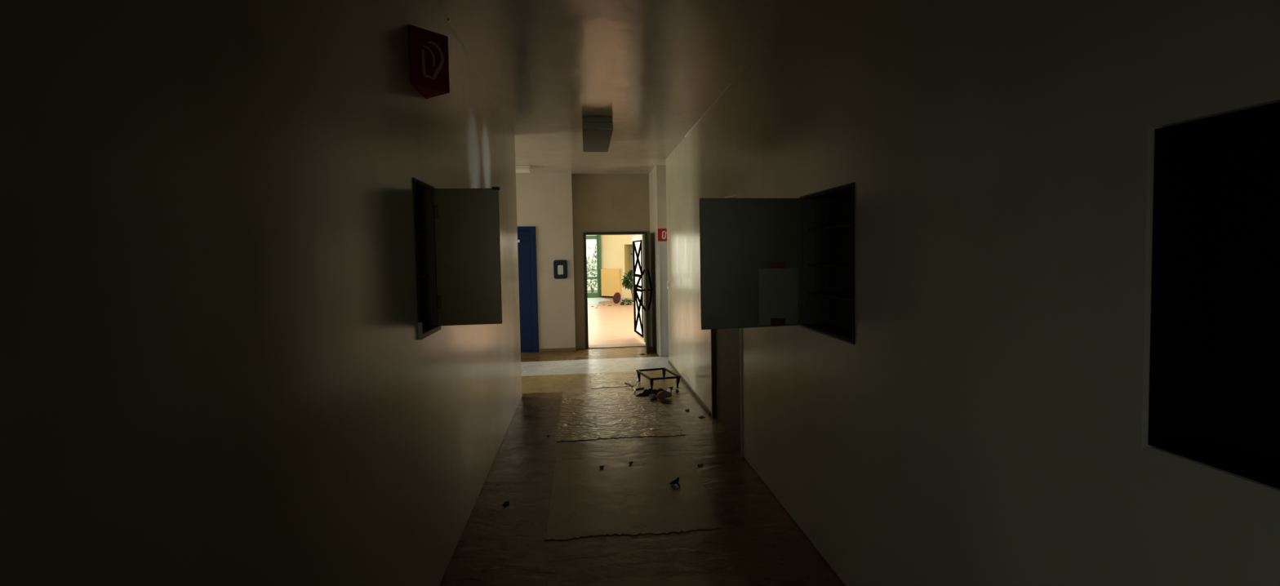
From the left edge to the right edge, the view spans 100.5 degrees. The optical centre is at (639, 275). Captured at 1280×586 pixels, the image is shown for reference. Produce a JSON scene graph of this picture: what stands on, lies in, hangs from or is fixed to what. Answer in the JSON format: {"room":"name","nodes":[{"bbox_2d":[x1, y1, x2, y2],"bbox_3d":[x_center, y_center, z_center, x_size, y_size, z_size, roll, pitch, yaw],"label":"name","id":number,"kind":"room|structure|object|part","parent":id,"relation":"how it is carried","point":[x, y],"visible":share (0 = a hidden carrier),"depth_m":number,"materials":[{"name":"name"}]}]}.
{"room":"abandoned building corridor","nodes":[
{"label":"abandoned building corridor","id":0,"kind":"room"},
{"bbox_2d":[0,0,521,585],"bbox_3d":[-1.087,0.045,1.940,0.250,3.090,8.480,-1,2,-6],"label":"wall","id":1,"kind":"structure","parent":0,"point":[215,369],"depth_m":1.15,"materials":[{"name":"beige paint"}]},
{"bbox_2d":[408,24,449,98],"bbox_3d":[-0.972,-0.994,2.500,0.139,0.265,0.237,-1,2,-6],"label":"fire sign","id":2,"kind":"object","parent":1,"relation":"attached to","point":[428,50],"visible":1,"depth_m":2.45,"materials":[{"name":"red plastic"}]},
{"bbox_2d":[413,177,502,339],"bbox_3d":[-0.927,-0.082,2.590,0.447,0.733,0.352,-1,2,-6],"label":"upper cabinet","id":3,"kind":"object","parent":1,"relation":"attached to","point":[465,222],"visible":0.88,"depth_m":2.74,"materials":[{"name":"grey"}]},
{"bbox_2d":[417,227,427,231],"bbox_3d":[-1.104,-0.222,2.558,0.082,0.012,0.301,-1,2,-6],"label":"shelf","id":4,"kind":"object","parent":3,"relation":"attached to","point":[419,229],"depth_m":2.66,"materials":[{"name":"brown wood"}]},
{"bbox_2d":[418,274,429,278],"bbox_3d":[-1.100,0.008,2.567,0.082,0.012,0.301,-1,2,-6],"label":"shelf","id":5,"kind":"object","parent":3,"relation":"attached to","point":[420,276],"depth_m":2.67,"materials":[{"name":"brown"}]},
{"bbox_3d":[-0.888,-0.095,2.753,0.323,0.705,0.012,-1,2,-7],"label":"door","id":6,"kind":"part","parent":3,"relation":"part of","materials":[{"name":"green paint"}]},
{"bbox_2d":[447,18,467,53],"bbox_3d":[-1.138,-1.493,3.343,0.011,0.011,0.500,-1,2,-6],"label":"trim","id":7,"kind":"structure","parent":1,"relation":"attached to","point":[448,20],"depth_m":3.30,"materials":[{"name":"beige paint"}]},
{"bbox_2d":[515,173,575,351],"bbox_3d":[-4.046,-0.191,8.949,5.828,3.090,0.350,-1,2,-6],"label":"wall","id":8,"kind":"structure","parent":0,"point":[544,200],"depth_m":9.03,"materials":[{"name":"white paint"}]},
{"bbox_2d":[517,226,538,352],"bbox_3d":[-2.221,0.251,9.003,0.950,2.135,0.160,-1,2,-6],"label":"door","id":9,"kind":"structure","parent":8,"relation":"in","point":[526,247],"depth_m":9.02,"materials":[{"name":"blue paint"}]},
{"bbox_2d":[539,347,575,351],"bbox_3d":[-1.405,1.273,9.104,0.608,0.055,0.012,-1,2,-6],"label":"baseboard","id":10,"kind":"structure","parent":8,"relation":"attached to","point":[560,348],"depth_m":9.10,"materials":[{"name":"brown wood"}]},
{"bbox_2d":[553,259,567,279],"bbox_3d":[-1.351,-0.102,9.043,0.225,0.319,0.036,-1,2,-6],"label":"switch plate","id":11,"kind":"object","parent":8,"relation":"attached to","point":[560,267],"visible":1,"depth_m":9.03,"materials":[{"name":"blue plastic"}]},
{"bbox_2d":[571,173,652,349],"bbox_3d":[-0.492,-0.245,9.398,1.337,3.030,0.200,-1,2,-6],"label":"wall","id":12,"kind":"structure","parent":0,"point":[606,202],"depth_m":9.26,"materials":[{"name":"beige paint"}]},
{"bbox_2d":[582,231,653,353],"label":"door","id":13,"kind":"structure","parent":12,"relation":"in","point":[640,271],"depth_m":9.46,"materials":[{"name":"black metal"}]},
{"bbox_3d":[-0.013,0.235,9.944,0.008,1.750,0.810,-2,2,-11],"label":"glass pane","id":14,"kind":"part","parent":13,"relation":"part of","materials":[{"name":"clear glass"}]},
{"bbox_3d":[-0.017,0.219,9.963,0.040,1.920,0.970,-2,2,-11],"label":"frame","id":15,"kind":"part","parent":13,"relation":"part of","materials":[{"name":"black metal"}]},
{"bbox_2d":[436,0,802,174],"bbox_3d":[-1.891,-1.544,3.312,9.400,0.120,11.900,-1,2,-6],"label":"ceiling","id":16,"kind":"structure","parent":0,"point":[653,67],"depth_m":3.87,"materials":[{"name":"paint"}]},
{"bbox_2d":[515,165,531,173],"bbox_3d":[-2.180,-1.643,8.249,0.960,0.080,0.260,-1,2,-6],"label":"ceiling lamp","id":17,"kind":"object","parent":16,"relation":"attached to","point":[519,169],"visible":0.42,"depth_m":8.18,"materials":[{"name":"white plastic"}]},
{"bbox_2d":[582,116,613,151],"bbox_3d":[-0.485,-1.553,5.934,0.307,0.130,1.193,-1,2,-6],"label":"ceiling lamp","id":18,"kind":"object","parent":16,"relation":"attached to","point":[597,131],"visible":1,"depth_m":5.52,"materials":[{"name":"grey metal"}]},
{"bbox_2d":[600,234,643,297],"bbox_3d":[1.081,-0.898,18.806,6.100,3.500,0.500,1,3,37],"label":"wall","id":19,"kind":"structure","parent":0,"point":[611,247],"depth_m":20.00,"materials":[{"name":"yellow paint"}]},
{"bbox_2d":[622,242,632,275],"bbox_3d":[0.000,-0.593,19.531,1.313,1.220,0.418,1,3,37],"label":"wall niche","id":20,"kind":"object","parent":19,"relation":"attached to","point":[627,249],"visible":0.35,"depth_m":19.88,"materials":[{"name":"yellow paint"}]},
{"bbox_3d":[0.125,-0.602,19.692,1.184,1.098,0.010,1,3,37],"label":"panel","id":21,"kind":"part","parent":20,"relation":"part of","materials":[{"name":"grey"}]},
{"bbox_2d":[439,297,844,585],"bbox_3d":[-1.328,1.359,9.121,11.600,0.120,23.100,-1,2,-6],"label":"floor","id":22,"kind":"structure","parent":0,"point":[499,544],"depth_m":3.48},
{"bbox_2d":[502,501,509,505],"bbox_3d":[-0.889,1.515,3.536,0.044,0.011,0.051,-1,2,-6],"label":"scrap","id":23,"kind":"object","parent":22,"relation":"on","point":[507,503],"visible":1,"depth_m":3.54,"materials":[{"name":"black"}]},
{"bbox_2d":[587,297,610,303],"bbox_3d":[-1.795,0.896,18.991,1.550,0.005,2.550,-1,2,-6],"label":"sheet","id":24,"kind":"object","parent":22,"relation":"on","point":[590,300],"visible":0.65,"depth_m":19.03,"materials":[{"name":"white paper"}]},
{"bbox_2d":[600,268,621,297],"bbox_3d":[-1.092,0.299,20.061,0.850,1.085,0.155,1,3,37],"label":"wall","id":25,"kind":"structure","parent":22,"relation":"on","point":[611,282],"depth_m":19.98,"materials":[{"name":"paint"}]},
{"bbox_2d":[589,372,643,388],"bbox_3d":[-0.286,1.365,6.976,0.735,0.006,0.837,-1,2,-6],"label":"sheet","id":26,"kind":"object","parent":22,"relation":"on","point":[598,380],"visible":0.96,"depth_m":6.95,"materials":[{"name":"clear plastic"}]},
{"bbox_2d":[555,391,685,441],"bbox_3d":[-0.256,1.421,5.606,1.168,0.005,1.748,-1,2,-6],"label":"sheet","id":27,"kind":"object","parent":22,"relation":"on","point":[584,415],"visible":0.94,"depth_m":5.35,"materials":[{"name":"clear plastic"}]},
{"bbox_2d":[635,388,666,396],"bbox_3d":[0.139,1.353,6.207,0.425,0.075,0.132,-2,3,-23],"label":"rag","id":28,"kind":"object","parent":27,"relation":"on","point":[646,392],"visible":0.74,"depth_m":6.18,"materials":[{"name":"black fabric"}]},
{"bbox_2d":[648,393,657,399],"bbox_3d":[0.138,1.367,5.971,0.106,0.069,0.087,1,3,45],"label":"lump","id":29,"kind":"object","parent":27,"relation":"on","point":[652,397],"visible":1,"depth_m":5.95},
{"bbox_2d":[613,292,632,303],"bbox_3d":[-0.584,0.729,17.799,0.369,0.370,0.758,1,3,34],"label":"stand","id":30,"kind":"object","parent":22,"relation":"on","point":[616,298],"visible":0.94,"depth_m":17.54,"materials":[{"name":"red"}]},
{"bbox_2d":[619,298,631,305],"bbox_3d":[-0.445,0.894,17.162,0.382,0.321,0.379,-3,3,-32],"label":"leaf sprig","id":31,"kind":"object","parent":22,"relation":"on","point":[625,300],"visible":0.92,"depth_m":17.11,"materials":[{"name":"green plant"}]},
{"bbox_2d":[620,269,633,302],"bbox_3d":[-0.122,0.292,17.676,0.934,1.260,0.923,0,3,33],"label":"potted plant","id":32,"kind":"object","parent":22,"relation":"on","point":[627,283],"visible":0.31,"depth_m":17.51,"materials":[{"name":"green plant"}]},
{"bbox_3d":[-0.030,0.640,17.684,0.610,0.560,0.610,-1,2,-6],"label":"pot","id":33,"kind":"part","parent":32,"relation":"part of","materials":[{"name":"white ceramic"}]},
{"bbox_2d":[624,382,635,392],"bbox_3d":[-0.102,1.360,6.462,0.070,0.050,0.368,-2,3,-20],"label":"tube","id":34,"kind":"object","parent":22,"relation":"on","point":[627,384],"visible":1,"depth_m":6.50,"materials":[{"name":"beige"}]},
{"bbox_2d":[544,456,722,540],"bbox_3d":[-0.088,1.497,3.713,1.139,0.004,1.253,-1,2,-6],"label":"sheet","id":35,"kind":"object","parent":22,"relation":"on","point":[620,498],"visible":1,"depth_m":3.57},
{"bbox_2d":[669,477,680,488],"bbox_3d":[0.261,1.461,3.767,0.098,0.050,0.062,1,3,38],"label":"scrap","id":36,"kind":"object","parent":35,"relation":"on","point":[676,481],"visible":1,"depth_m":3.76,"materials":[{"name":"black"}]},
{"bbox_2d":[635,367,680,389],"bbox_3d":[0.225,1.297,6.687,0.393,0.147,0.555,-2,2,-18],"label":"metal frame","id":37,"kind":"object","parent":22,"relation":"on","point":[639,372],"visible":0.95,"depth_m":6.61,"materials":[{"name":"black metal"}]},
{"bbox_3d":[-0.016,1.305,6.869,0.048,0.126,0.048,-1,2,-6],"label":"leg","id":38,"kind":"part","parent":37,"relation":"part of","materials":[{"name":"black metal"}]},
{"bbox_3d":[0.139,1.320,6.426,0.048,0.126,0.050,-1,2,-6],"label":"leg","id":39,"kind":"part","parent":37,"relation":"part of","materials":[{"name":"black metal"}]},
{"bbox_3d":[0.224,1.236,6.684,0.392,0.024,0.556,-2,2,-18],"label":"frame","id":40,"kind":"part","parent":37,"relation":"part of","materials":[{"name":"black metal"}]},
{"bbox_3d":[0.315,1.295,6.958,0.048,0.126,0.050,-1,2,-6],"label":"leg","id":41,"kind":"part","parent":37,"relation":"part of","materials":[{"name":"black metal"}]},
{"bbox_3d":[0.467,1.311,6.506,0.048,0.126,0.048,-1,2,-6],"label":"leg","id":42,"kind":"part","parent":37,"relation":"part of","materials":[{"name":"black metal"}]},
{"bbox_2d":[657,391,671,399],"bbox_3d":[0.271,1.349,6.001,0.176,0.097,0.069,-2,2,-18],"label":"lump","id":43,"kind":"object","parent":22,"relation":"on","point":[662,394],"visible":1,"depth_m":5.97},
{"bbox_2d":[660,400,672,402],"bbox_3d":[0.288,1.387,5.864,0.148,0.032,0.076,0,3,20],"label":"lump","id":44,"kind":"object","parent":22,"relation":"on","point":[663,401],"visible":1,"depth_m":5.85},
{"bbox_2d":[648,164,666,356],"bbox_3d":[1.233,-0.294,9.106,2.035,3.090,1.140,-1,2,-6],"label":"wall","id":45,"kind":"structure","parent":0,"point":[657,176],"depth_m":8.62,"materials":[{"name":"beige paint"}]},
{"bbox_2d":[657,228,666,240],"bbox_3d":[0.381,-0.642,8.423,0.200,0.197,0.010,-1,2,-6],"label":"sign","id":46,"kind":"object","parent":45,"relation":"attached to","point":[662,233],"visible":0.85,"depth_m":8.42,"materials":[{"name":"red plastic"}]},
{"bbox_2d":[657,241,668,356],"bbox_3d":[0.711,0.370,8.490,0.812,1.832,0.025,-1,2,-6],"label":"door","id":47,"kind":"structure","parent":45,"relation":"in","point":[663,264],"depth_m":8.45,"materials":[{"name":"grey paint"}]},
{"bbox_2d":[665,0,1279,585],"bbox_3d":[1.082,-0.037,2.956,0.300,3.090,10.050,-1,2,-6],"label":"wall","id":48,"kind":"structure","parent":0,"point":[984,421],"depth_m":1.66,"materials":[{"name":"beige paint"}]},
{"bbox_2d":[667,360,710,416],"bbox_3d":[0.567,1.345,6.674,0.012,0.040,2.640,-1,2,-6],"label":"baseboard","id":49,"kind":"structure","parent":48,"relation":"attached to","point":[690,388],"depth_m":6.23,"materials":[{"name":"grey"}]},
{"bbox_2d":[684,82,732,137],"bbox_3d":[0.640,-1.608,5.338,0.011,0.011,2.000,-1,2,-6],"label":"trim","id":50,"kind":"structure","parent":48,"relation":"attached to","point":[731,83],"depth_m":5.06,"materials":[{"name":"beige"}]},
{"bbox_2d":[711,328,743,457],"bbox_3d":[0.828,0.424,4.753,0.172,2.030,1.036,-1,2,-6],"label":"door","id":51,"kind":"structure","parent":48,"relation":"in","point":[726,344],"depth_m":4.79,"materials":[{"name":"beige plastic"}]},
{"bbox_3d":[0.785,0.410,4.754,0.007,1.660,0.760,-1,2,-6],"label":"panel","id":52,"kind":"part","parent":51,"relation":"part of","materials":[{"name":"brown wood"}]},
{"bbox_2d":[699,182,854,344],"bbox_3d":[0.734,-0.059,2.719,0.756,0.743,0.607,-1,2,-6],"label":"upper cabinet","id":53,"kind":"object","parent":48,"relation":"attached to","point":[814,235],"visible":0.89,"depth_m":2.96,"materials":[{"name":"grey wood"}]},
{"bbox_2d":[724,193,739,198],"bbox_3d":[0.509,-0.440,2.944,0.086,0.024,0.024,-1,2,-6],"label":"paper scrap","id":54,"kind":"object","parent":53,"relation":"on","point":[739,193],"visible":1,"depth_m":2.94,"materials":[{"name":"beige paper"}]},
{"bbox_3d":[0.629,-0.068,2.981,0.604,0.723,0.014,-1,2,-10],"label":"door","id":55,"kind":"part","parent":53,"relation":"part of","materials":[{"name":"green paint"}]},
{"bbox_2d":[758,261,797,325],"bbox_3d":[0.782,0.104,3.007,0.233,0.367,0.002,-1,2,-10],"label":"paper","id":56,"kind":"object","parent":53,"relation":"attached to","point":[778,284],"visible":1,"depth_m":3.01,"materials":[{"name":"grey paper"}]},
{"bbox_2d":[807,223,852,231],"bbox_3d":[1.040,-0.249,2.741,0.122,0.012,0.567,-1,2,-6],"label":"shelf","id":57,"kind":"object","parent":53,"relation":"attached to","point":[836,227],"depth_m":2.87,"materials":[{"name":"grey wood"}]},
{"bbox_2d":[808,263,852,268],"bbox_3d":[1.044,-0.049,2.750,0.122,0.012,0.567,-1,2,-6],"label":"shelf","id":58,"kind":"object","parent":53,"relation":"attached to","point":[810,265],"depth_m":2.86,"materials":[{"name":"grey"}]},
{"bbox_2d":[808,291,852,302],"bbox_3d":[1.047,0.111,2.756,0.122,0.012,0.567,-1,2,-6],"label":"shelf","id":59,"kind":"object","parent":53,"relation":"attached to","point":[842,295],"depth_m":2.84,"materials":[{"name":"grey wood"}]},
{"bbox_2d":[1148,102,1279,488],"bbox_3d":[1.227,0.039,0.907,0.158,0.693,0.538,-1,2,-6],"label":"upper cabinet","id":60,"kind":"object","parent":48,"relation":"attached to","point":[1215,371],"visible":1,"depth_m":1.16,"materials":[{"name":"black wood"}]},
{"bbox_3d":[-3.271,-0.882,20.350,3.780,3.500,0.200,-1,2,-6],"label":"wall","id":61,"kind":"structure","parent":0,"visible":0},
{"bbox_2d":[586,235,601,297],"bbox_3d":[-2.795,-0.689,20.312,2.610,3.100,0.230,-1,2,-6],"label":"window","id":62,"kind":"structure","parent":61,"relation":"in","point":[598,294],"depth_m":20.36,"materials":[{"name":"green paint"}]},
{"bbox_3d":[-1.538,-0.344,20.368,0.115,2.360,0.050,-1,2,-6],"label":"frame post","id":63,"kind":"part","parent":62,"relation":"part of","materials":[{"name":"green paint"}]},
{"label":"outside","id":64,"kind":"structure","parent":0,"visible":0},
{"bbox_2d":[586,284,597,293],"bbox_3d":[-3.156,0.659,30.235,28.000,0.200,19.300,-1,2,-6],"label":"ground","id":65,"kind":"structure","parent":64,"point":[588,291],"depth_m":25.88,"materials":[{"name":"white"}]},
{"bbox_2d":[586,239,597,292],"bbox_3d":[-2.200,-0.482,24.079,2.140,2.575,1.594,-1,2,-6],"label":"shrub","id":66,"kind":"object","parent":65,"relation":"on","point":[591,262],"visible":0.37,"depth_m":23.77,"materials":[{"name":"green plant"}]},
{"bbox_3d":[-2.154,-0.309,24.131,0.846,2.223,0.841,-1,2,-6],"label":"stem","id":67,"kind":"part","parent":66,"relation":"part of","materials":[{"name":"green plant"}]}
]}

